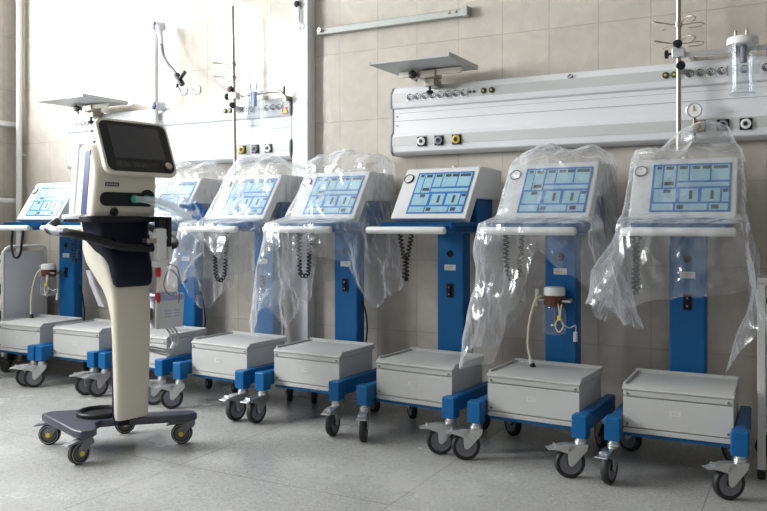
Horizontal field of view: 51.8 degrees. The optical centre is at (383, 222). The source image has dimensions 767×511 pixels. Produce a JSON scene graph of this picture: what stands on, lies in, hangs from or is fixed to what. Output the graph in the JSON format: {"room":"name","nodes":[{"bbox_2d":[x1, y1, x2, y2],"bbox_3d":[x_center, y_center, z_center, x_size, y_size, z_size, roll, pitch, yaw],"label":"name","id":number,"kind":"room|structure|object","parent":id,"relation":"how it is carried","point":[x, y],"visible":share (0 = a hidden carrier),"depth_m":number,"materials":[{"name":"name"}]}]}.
{"room":"hospital room","nodes":[
{"label":"hospital room","id":0,"kind":"room"},
{"bbox_2d":[0,0,15,360],"bbox_3d":[-4.760,-0.789,2.972,0.200,3.722,7.520,0,0,28],"label":"wall","id":1,"kind":"structure","parent":0,"point":[7,7],"depth_m":6.16,"materials":[{"name":"beige tile"}]},
{"bbox_2d":[0,120,15,127],"bbox_3d":[-3.026,-0.762,5.928,0.050,0.038,0.670,0,0,28],"label":"trim","id":2,"kind":"structure","parent":1,"relation":"attached to","point":[2,123],"depth_m":6.11,"materials":[{"name":"white metal"}]},
{"bbox_2d":[0,358,766,510],"bbox_3d":[-0.222,1.111,0.642,10.600,0.078,7.920,0,0,28],"label":"floor","id":3,"kind":"structure","parent":0,"point":[288,460],"depth_m":3.44,"materials":[{"name":"stone"}]},
{"bbox_2d":[0,244,46,372],"bbox_3d":[-2.790,0.617,5.860,0.470,0.911,0.380,0,0,28],"label":"trolley","id":4,"kind":"object","parent":3,"relation":"on","point":[17,276],"visible":0.66,"depth_m":5.74,"materials":[{"name":"white"}]},
{"bbox_2d":[0,182,89,385],"bbox_3d":[-2.401,0.385,5.527,0.588,1.375,0.782,0,0,29],"label":"ventilator","id":5,"kind":"object","parent":3,"relation":"on","point":[46,202],"visible":0.65,"depth_m":5.51,"materials":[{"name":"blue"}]},
{"bbox_2d":[4,222,48,225],"bbox_3d":[-2.391,0.014,5.521,0.400,0.032,0.300,0,0,29],"label":"tray","id":6,"kind":"object","parent":5,"relation":"on","point":[5,223],"depth_m":5.37,"materials":[{"name":"blue plastic"}]},
{"bbox_2d":[29,264,62,317],"bbox_3d":[-2.418,0.494,5.673,0.232,0.390,0.163,0,0,29],"label":"jar","id":7,"kind":"object","parent":5,"relation":"on","point":[45,270],"visible":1,"depth_m":5.65,"materials":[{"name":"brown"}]},
{"bbox_2d":[17,222,149,394],"bbox_3d":[-1.930,0.385,5.277,0.624,1.375,0.770,0,0,28],"label":"ventilator","id":8,"kind":"object","parent":3,"relation":"on","point":[81,341],"visible":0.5,"depth_m":5.11,"materials":[{"name":"grey"}]},
{"bbox_2d":[60,222,80,225],"bbox_3d":[-1.907,0.014,5.263,0.400,0.032,0.300,0,0,28],"label":"tray","id":9,"kind":"object","parent":8,"relation":"on","point":[62,223],"depth_m":5.17,"materials":[{"name":"blue plastic"}]},
{"bbox_2d":[33,118,196,464],"bbox_3d":[-1.276,0.297,3.791,0.670,1.550,0.519,0,0,-34],"label":"ventilator","id":10,"kind":"object","parent":3,"relation":"on","point":[109,176],"visible":0.98,"depth_m":3.64,"materials":[{"name":"grey plastic"}]},
{"bbox_2d":[142,217,180,328],"bbox_3d":[-1.033,0.235,3.706,0.191,0.520,0.050,0,0,-42],"label":"gas manifold","id":11,"kind":"object","parent":10,"relation":"attached to","point":[161,238],"visible":1,"depth_m":3.68,"materials":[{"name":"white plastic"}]},
{"bbox_2d":[150,291,184,328],"bbox_3d":[-1.098,0.431,3.882,0.142,0.168,0.206,0,0,41],"label":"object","id":12,"kind":"object","parent":10,"relation":"attached to","point":[170,312],"visible":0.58,"depth_m":3.84,"materials":[{"name":"white plastic"}]},
{"bbox_2d":[150,327,178,356],"bbox_3d":[-1.084,0.585,3.840,0.045,0.146,0.215,0,0,41],"label":"hoses","id":13,"kind":"object","parent":12,"relation":"attached to","point":[173,346],"visible":0.73,"depth_m":3.87,"materials":[{"name":"grey plastic"}]},
{"bbox_2d":[162,305,180,319],"bbox_3d":[-1.032,0.440,3.858,0.005,0.060,0.105,0,0,41],"label":"print","id":14,"kind":"object","parent":12,"relation":"attached to","point":[169,312],"depth_m":3.85,"materials":[{"name":"white paper"}]},
{"bbox_2d":[138,192,204,228],"bbox_3d":[-1.000,-0.055,3.778,0.084,0.176,0.417,0,0,34],"label":"breathing circuit","id":15,"kind":"object","parent":10,"relation":"hanging from","point":[191,206],"visible":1,"depth_m":3.86,"materials":[{"name":"plastic"}]},
{"bbox_2d":[80,177,226,404],"bbox_3d":[-1.413,0.385,4.996,0.585,1.375,0.771,0,0,30],"label":"ventilator","id":16,"kind":"object","parent":3,"relation":"on","point":[203,191],"visible":0.62,"depth_m":5.01,"materials":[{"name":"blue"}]},
{"bbox_2d":[150,222,196,224],"bbox_3d":[-1.399,0.014,4.993,0.400,0.032,0.300,0,0,30],"label":"tray","id":17,"kind":"object","parent":16,"relation":"on","point":[173,223],"depth_m":4.87,"materials":[{"name":"blue plastic"}]},
{"bbox_2d":[149,161,233,300],"bbox_3d":[-1.359,0.062,4.992,0.655,0.933,0.726,0,0,30],"label":"cover","id":18,"kind":"object","parent":16,"relation":"on","point":[181,164],"visible":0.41,"depth_m":5.12,"materials":[{"name":"plastic"}]},
{"bbox_2d":[154,173,305,420],"bbox_3d":[-0.863,0.385,4.659,0.643,1.375,0.790,0,0,32],"label":"ventilator","id":19,"kind":"object","parent":3,"relation":"on","point":[234,357],"visible":0.91,"depth_m":4.60,"materials":[{"name":"grey"}]},
{"bbox_2d":[197,222,278,227],"bbox_3d":[-0.845,0.014,4.645,0.400,0.032,0.300,0,0,32],"label":"tray","id":20,"kind":"object","parent":19,"relation":"on","point":[245,224],"depth_m":4.52,"materials":[{"name":"blue plastic"}]},
{"bbox_2d":[167,154,315,325],"bbox_3d":[-0.821,0.088,4.671,0.746,1.016,0.794,0,0,32],"label":"cover","id":21,"kind":"object","parent":19,"relation":"on","point":[280,160],"visible":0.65,"depth_m":4.62,"materials":[{"name":"plastic"}]},
{"bbox_2d":[240,170,392,435],"bbox_3d":[-0.321,0.385,4.342,0.579,1.375,0.788,0,0,30],"label":"ventilator","id":22,"kind":"object","parent":3,"relation":"on","point":[335,368],"visible":0.92,"depth_m":4.32,"materials":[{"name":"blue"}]},
{"bbox_2d":[279,222,368,227],"bbox_3d":[-0.325,0.014,4.351,0.400,0.032,0.300,0,0,30],"label":"tray","id":23,"kind":"object","parent":22,"relation":"on","point":[336,224],"depth_m":4.24,"materials":[{"name":"blue plastic"}]},
{"bbox_2d":[249,148,402,336],"bbox_3d":[-0.312,0.093,4.380,0.704,1.046,0.780,0,0,30],"label":"cover","id":24,"kind":"object","parent":22,"relation":"on","point":[363,154],"visible":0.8,"depth_m":4.30,"materials":[{"name":"plastic"}]},
{"bbox_2d":[356,166,501,454],"bbox_3d":[0.229,0.385,3.998,0.575,1.375,0.766,0,0,33],"label":"ventilator","id":25,"kind":"object","parent":3,"relation":"on","point":[449,203],"visible":0.94,"depth_m":3.96,"materials":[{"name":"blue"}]},
{"bbox_2d":[381,222,478,228],"bbox_3d":[0.237,0.014,3.995,0.400,0.032,0.300,0,0,33],"label":"tray","id":26,"kind":"object","parent":25,"relation":"on","point":[449,225],"depth_m":3.88,"materials":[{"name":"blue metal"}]},
{"bbox_2d":[444,161,614,477],"bbox_3d":[0.717,0.385,3.694,0.647,1.375,0.729,0,0,31],"label":"ventilator","id":27,"kind":"object","parent":3,"relation":"on","point":[562,392],"visible":0.98,"depth_m":3.61,"materials":[{"name":"grey"}]},
{"bbox_2d":[492,222,596,228],"bbox_3d":[0.747,0.014,3.657,0.400,0.032,0.300,0,0,31],"label":"tray","id":28,"kind":"object","parent":27,"relation":"on","point":[577,225],"depth_m":3.53,"materials":[{"name":"blue plastic"}]},
{"bbox_2d":[459,143,642,367],"bbox_3d":[0.811,0.133,3.647,0.770,1.041,0.809,0,0,31],"label":"cover","id":29,"kind":"object","parent":27,"relation":"on","point":[614,212],"visible":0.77,"depth_m":3.63,"materials":[{"name":"plastic"}]},
{"bbox_2d":[527,286,577,366],"bbox_3d":[0.809,0.504,3.762,0.232,0.390,0.163,0,0,31],"label":"jar","id":30,"kind":"object","parent":27,"relation":"on","point":[554,296],"visible":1,"depth_m":3.74,"materials":[{"name":"clear plastic"},{"name":"white plastic"},{"name":"brown plastic"}]},
{"bbox_2d":[595,157,750,499],"bbox_3d":[1.260,0.385,3.395,0.589,1.375,0.772,0,0,27],"label":"ventilator","id":31,"kind":"object","parent":3,"relation":"on","point":[686,403],"visible":1,"depth_m":3.33,"materials":[{"name":"grey"}]},
{"bbox_2d":[586,121,766,372],"bbox_3d":[1.279,0.088,3.430,0.714,1.085,0.794,0,0,27],"label":"cover","id":32,"kind":"object","parent":31,"relation":"on","point":[623,216],"visible":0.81,"depth_m":3.35,"materials":[{"name":"plastic"}]},
{"bbox_2d":[627,222,733,227],"bbox_3d":[1.276,0.014,3.392,0.400,0.032,0.300,0,0,27],"label":"tray","id":33,"kind":"object","parent":31,"relation":"on","point":[640,224],"depth_m":3.25,"materials":[{"name":"blue plastic"}]},
{"bbox_2d":[755,273,766,479],"bbox_3d":[1.903,0.652,3.322,0.640,0.840,0.410,0,0,28],"label":"table","id":34,"kind":"object","parent":3,"relation":"on","point":[761,442],"visible":1,"depth_m":3.29,"materials":[{"name":"brushed steel"},{"name":"black rubber"}]},
{"bbox_2d":[22,0,766,448],"bbox_3d":[1.560,-0.789,3.953,10.400,3.722,0.200,0,0,28],"label":"wall","id":35,"kind":"structure","parent":0,"point":[103,48],"depth_m":4.61,"materials":[{"name":"beige tile"}]},
{"bbox_2d":[16,0,25,360],"bbox_3d":[-2.829,-0.778,6.137,0.045,3.700,0.113,0,0,11],"label":"riser pipe","id":36,"kind":"object","parent":35,"relation":"attached to","point":[19,154],"visible":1,"depth_m":6.12,"materials":[{"name":"white metal"}]},
{"bbox_2d":[0,198,15,202],"bbox_3d":[-3.088,-0.168,5.718,0.034,0.034,0.940,0,0,28],"label":"pipe","id":37,"kind":"object","parent":36,"relation":"attached to","point":[2,200],"visible":1,"depth_m":6.07,"materials":[{"name":"white"}]},
{"bbox_2d":[65,97,291,169],"bbox_3d":[-1.442,-0.592,5.392,2.020,0.400,0.112,0,0,28],"label":"medical wall panel","id":38,"kind":"object","parent":35,"relation":"attached to","point":[197,134],"visible":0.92,"depth_m":5.18,"materials":[{"name":"white metal"}]},
{"bbox_2d":[36,93,127,123],"bbox_3d":[-2.119,-0.781,5.567,0.470,0.161,0.405,0,0,28],"label":"wall shelf","id":39,"kind":"object","parent":38,"relation":"attached to","point":[91,104],"visible":0.94,"depth_m":5.54,"materials":[{"name":"grey metal"}]},
{"bbox_2d":[80,120,84,126],"bbox_3d":[-2.190,-0.719,5.747,0.044,0.048,0.008,0,0,28],"label":"power socket","id":40,"kind":"object","parent":38,"relation":"attached to","point":[82,122],"depth_m":5.75,"materials":[{"name":"white plastic"}]},
{"bbox_2d":[152,22,201,123],"bbox_3d":[-1.381,-0.882,5.223,0.152,0.965,0.594,0,0,-34],"label":"lamp","id":41,"kind":"object","parent":38,"relation":"attached to","point":[158,28],"visible":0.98,"depth_m":5.36,"materials":[{"name":"white metal"}]},
{"bbox_2d":[155,24,163,44],"bbox_3d":[-1.511,-1.263,5.334,0.043,0.153,0.086,0,0,-36],"label":"socket","id":42,"kind":"object","parent":41,"relation":"attached to","point":[159,28],"depth_m":5.33,"materials":[{"name":"white plastic"}]},
{"bbox_2d":[212,6,254,166],"bbox_3d":[-0.950,-0.860,5.003,0.197,1.020,0.196,0,0,34],"label":"pole","id":43,"kind":"object","parent":38,"relation":"attached to","point":[233,95],"visible":1,"depth_m":4.99,"materials":[{"name":"silver metal"}]},
{"bbox_2d":[238,145,245,153],"bbox_3d":[-0.906,-0.465,5.050,0.054,0.054,0.018,0,0,28],"label":"outlet","id":44,"kind":"object","parent":38,"relation":"attached to","point":[241,148],"depth_m":5.04,"materials":[{"name":"yellow plastic"}]},
{"bbox_2d":[242,106,247,113],"bbox_3d":[-0.884,-0.719,5.044,0.044,0.048,0.008,0,0,28],"label":"power socket","id":45,"kind":"object","parent":38,"relation":"attached to","point":[244,110],"depth_m":5.04,"materials":[{"name":"white plastic"}]},
{"bbox_2d":[248,105,253,112],"bbox_3d":[-0.840,-0.719,5.020,0.044,0.048,0.008,0,0,28],"label":"power socket","id":46,"kind":"object","parent":38,"relation":"attached to","point":[250,107],"depth_m":5.02,"materials":[{"name":"white plastic"}]},
{"bbox_2d":[251,145,258,152],"bbox_3d":[-0.816,-0.465,5.001,0.054,0.054,0.018,0,0,28],"label":"outlet","id":47,"kind":"object","parent":38,"relation":"attached to","point":[254,148],"depth_m":4.99,"materials":[{"name":"black plastic"}]},
{"bbox_2d":[258,104,263,111],"bbox_3d":[-0.774,-0.719,4.985,0.044,0.048,0.008,0,0,28],"label":"power socket","id":48,"kind":"object","parent":38,"relation":"attached to","point":[260,106],"depth_m":4.98,"materials":[{"name":"white plastic"}]},
{"bbox_2d":[240,86,291,100],"bbox_3d":[-0.733,-0.792,4.949,0.348,0.085,0.081,0,0,28],"label":"rail arm","id":49,"kind":"object","parent":38,"relation":"attached to","point":[285,97],"visible":0.95,"depth_m":4.88,"materials":[{"name":"silver metal"}]},
{"bbox_2d":[244,83,267,120],"bbox_3d":[-0.788,-0.725,4.907,0.131,0.270,0.184,0,0,28],"label":"jar","id":50,"kind":"object","parent":49,"relation":"hanging from","point":[253,95],"visible":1,"depth_m":4.88,"materials":[{"name":"clear glass"}]},
{"bbox_2d":[264,104,269,111],"bbox_3d":[-0.732,-0.719,4.962,0.044,0.048,0.008,0,0,28],"label":"power socket","id":51,"kind":"object","parent":38,"relation":"attached to","point":[266,106],"depth_m":4.96,"materials":[{"name":"white plastic"}]},
{"bbox_2d":[264,144,271,152],"bbox_3d":[-0.726,-0.465,4.952,0.054,0.054,0.018,0,0,28],"label":"outlet","id":52,"kind":"object","parent":38,"relation":"attached to","point":[267,147],"depth_m":4.95,"materials":[{"name":"white plastic"}]},
{"bbox_2d":[270,103,275,110],"bbox_3d":[-0.691,-0.719,4.940,0.044,0.048,0.008,0,0,28],"label":"power socket","id":53,"kind":"object","parent":38,"relation":"attached to","point":[272,105],"depth_m":4.94,"materials":[{"name":"white plastic"}]},
{"bbox_2d":[276,103,282,110],"bbox_3d":[-0.648,-0.719,4.917,0.044,0.048,0.008,0,0,28],"label":"power socket","id":54,"kind":"object","parent":38,"relation":"attached to","point":[279,106],"depth_m":4.92,"materials":[{"name":"white plastic"}]},
{"bbox_2d":[292,0,314,396],"bbox_3d":[-0.495,-0.789,4.897,0.115,3.722,0.085,0,0,28],"label":"pillar","id":55,"kind":"structure","parent":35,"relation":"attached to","point":[303,40],"depth_m":4.86,"materials":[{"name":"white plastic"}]},
{"bbox_2d":[294,0,301,29],"bbox_3d":[-0.523,-1.564,4.847,0.053,0.773,0.044,0,0,28],"label":"hook","id":56,"kind":"object","parent":55,"relation":"attached to","point":[297,3],"visible":1,"depth_m":4.84,"materials":[{"name":"silver metal"}]},
{"bbox_2d":[317,5,469,35],"bbox_3d":[0.034,-1.173,4.624,0.995,0.057,0.065,0,0,28],"label":"rail","id":57,"kind":"object","parent":35,"relation":"attached to","point":[464,11],"visible":1,"depth_m":4.59,"materials":[{"name":"white metal"}]},
{"bbox_2d":[390,55,766,156],"bbox_3d":[1.169,-0.584,3.986,2.532,0.400,0.112,0,0,28],"label":"medical wall panel","id":58,"kind":"object","parent":35,"relation":"attached to","point":[630,106],"visible":0.97,"depth_m":4.03,"materials":[{"name":"white metal"}]},
{"bbox_2d":[406,93,413,101],"bbox_3d":[0.150,-0.711,4.487,0.044,0.048,0.008,0,0,28],"label":"power socket","id":59,"kind":"object","parent":58,"relation":"attached to","point":[409,96],"depth_m":4.48,"materials":[{"name":"white plastic"}]},
{"bbox_2d":[414,92,420,100],"bbox_3d":[0.192,-0.711,4.465,0.044,0.048,0.008,0,0,28],"label":"power socket","id":60,"kind":"object","parent":58,"relation":"attached to","point":[417,95],"depth_m":4.46,"materials":[{"name":"white plastic"}]},
{"bbox_2d":[417,136,425,145],"bbox_3d":[0.214,-0.457,4.447,0.054,0.054,0.018,0,0,28],"label":"outlet","id":61,"kind":"object","parent":58,"relation":"attached to","point":[421,140],"depth_m":4.44,"materials":[{"name":"white plastic"}]},
{"bbox_2d":[368,52,477,94],"bbox_3d":[0.226,-0.781,4.291,0.470,0.161,0.430,0,0,28],"label":"wall shelf","id":62,"kind":"object","parent":58,"relation":"attached to","point":[430,70],"visible":0.96,"depth_m":4.25,"materials":[{"name":"grey metal"}]},
{"bbox_2d":[421,92,428,99],"bbox_3d":[0.233,-0.711,4.442,0.044,0.048,0.008,0,0,28],"label":"power socket","id":63,"kind":"object","parent":58,"relation":"attached to","point":[424,96],"depth_m":4.44,"materials":[{"name":"white plastic"}]},
{"bbox_2d":[429,91,435,99],"bbox_3d":[0.274,-0.711,4.420,0.044,0.048,0.008,0,0,28],"label":"power socket","id":64,"kind":"object","parent":58,"relation":"attached to","point":[433,96],"depth_m":4.42,"materials":[{"name":"white plastic"}]},
{"bbox_2d":[434,135,443,144],"bbox_3d":[0.306,-0.457,4.397,0.054,0.054,0.018,0,0,28],"label":"outlet","id":65,"kind":"object","parent":58,"relation":"attached to","point":[438,139],"depth_m":4.39,"materials":[{"name":"black plastic"}]},
{"bbox_2d":[437,90,443,98],"bbox_3d":[0.316,-0.711,4.398,0.044,0.048,0.008,0,0,28],"label":"power socket","id":66,"kind":"object","parent":58,"relation":"attached to","point":[440,93],"depth_m":4.40,"materials":[{"name":"white plastic"}]},
{"bbox_2d":[444,89,451,98],"bbox_3d":[0.357,-0.711,4.375,0.044,0.048,0.008,0,0,28],"label":"power socket","id":67,"kind":"object","parent":58,"relation":"attached to","point":[447,92],"depth_m":4.37,"materials":[{"name":"white plastic"}]},
{"bbox_2d":[452,89,459,97],"bbox_3d":[0.398,-0.711,4.353,0.044,0.048,0.008,0,0,28],"label":"power socket","id":68,"kind":"object","parent":58,"relation":"attached to","point":[455,92],"depth_m":4.35,"materials":[{"name":"white plastic"}]},
{"bbox_2d":[452,134,460,144],"bbox_3d":[0.399,-0.457,4.347,0.054,0.054,0.018,0,0,28],"label":"outlet","id":69,"kind":"object","parent":58,"relation":"attached to","point":[456,138],"depth_m":4.34,"materials":[{"name":"yellow plastic"}]},
{"bbox_2d":[460,88,467,96],"bbox_3d":[0.440,-0.711,4.331,0.044,0.048,0.008,0,0,28],"label":"power socket","id":70,"kind":"object","parent":58,"relation":"attached to","point":[463,91],"depth_m":4.33,"materials":[{"name":"white plastic"}]},
{"bbox_2d":[653,0,703,151],"bbox_3d":[1.397,-1.367,3.740,0.196,2.065,0.196,0,0,34],"label":"pole","id":71,"kind":"object","parent":58,"relation":"attached to","point":[678,53],"visible":1,"depth_m":3.73,"materials":[{"name":"silver metal"}]},
{"bbox_2d":[685,68,694,78],"bbox_3d":[1.465,-0.711,3.779,0.044,0.048,0.008,0,0,28],"label":"power socket","id":72,"kind":"object","parent":58,"relation":"attached to","point":[689,72],"depth_m":3.78,"materials":[{"name":"white plastic"}]},
{"bbox_2d":[686,102,701,138],"bbox_3d":[1.472,-0.477,3.735,0.072,0.171,0.077,0,0,28],"label":"gauge","id":73,"kind":"object","parent":58,"relation":"attached to","point":[694,109],"visible":0.98,"depth_m":3.71,"materials":[{"name":"silver metal"}]},
{"bbox_2d":[695,67,704,77],"bbox_3d":[1.506,-0.711,3.757,0.044,0.048,0.008,0,0,28],"label":"power socket","id":74,"kind":"object","parent":58,"relation":"attached to","point":[699,71],"depth_m":3.76,"materials":[{"name":"white plastic"}]},
{"bbox_2d":[696,120,705,131],"bbox_3d":[1.502,-0.457,3.753,0.054,0.054,0.018,0,0,28],"label":"outlet","id":75,"kind":"object","parent":58,"relation":"attached to","point":[702,126],"depth_m":3.75,"materials":[{"name":"yellow plastic"}]},
{"bbox_2d":[706,66,715,76],"bbox_3d":[1.547,-0.711,3.735,0.044,0.048,0.008,0,0,28],"label":"power socket","id":76,"kind":"object","parent":58,"relation":"attached to","point":[710,70],"depth_m":3.73,"materials":[{"name":"white plastic"}]},
{"bbox_2d":[717,65,726,76],"bbox_3d":[1.589,-0.711,3.712,0.044,0.048,0.008,0,0,28],"label":"power socket","id":77,"kind":"object","parent":58,"relation":"attached to","point":[721,69],"depth_m":3.71,"materials":[{"name":"white plastic"}]},
{"bbox_2d":[717,119,728,130],"bbox_3d":[1.592,-0.457,3.705,0.054,0.054,0.018,0,0,28],"label":"outlet","id":78,"kind":"object","parent":58,"relation":"attached to","point":[724,127],"depth_m":3.70,"materials":[{"name":"black plastic"}]},
{"bbox_2d":[739,64,748,74],"bbox_3d":[1.673,-0.711,3.667,0.044,0.048,0.008,0,0,28],"label":"power socket","id":79,"kind":"object","parent":58,"relation":"attached to","point":[741,66],"depth_m":3.67,"materials":[{"name":"white plastic"}]},
{"bbox_2d":[740,118,751,129],"bbox_3d":[1.678,-0.457,3.658,0.054,0.054,0.018,0,0,28],"label":"outlet","id":80,"kind":"object","parent":58,"relation":"attached to","point":[745,123],"depth_m":3.65,"materials":[{"name":"white plastic"}]},
{"bbox_2d":[761,62,766,72],"bbox_3d":[1.754,-0.711,3.623,0.044,0.048,0.008,0,0,28],"label":"power socket","id":81,"kind":"object","parent":58,"relation":"attached to","point":[763,64],"depth_m":3.63,"materials":[{"name":"white plastic"}]},
{"bbox_2d":[686,44,766,59],"bbox_3d":[1.744,-0.800,3.671,0.650,0.024,0.122,0,0,28],"label":"rail","id":82,"kind":"object","parent":35,"relation":"attached to","point":[691,54],"visible":0.69,"depth_m":3.70,"materials":[{"name":"silver metal"}]},
{"bbox_2d":[726,30,758,93],"bbox_3d":[1.628,-0.720,3.580,0.132,0.290,0.179,0,0,28],"label":"jar","id":83,"kind":"object","parent":82,"relation":"hanging from","point":[741,43],"visible":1,"depth_m":3.54,"materials":[{"name":"clear glass"},{"name":"white plastic"}]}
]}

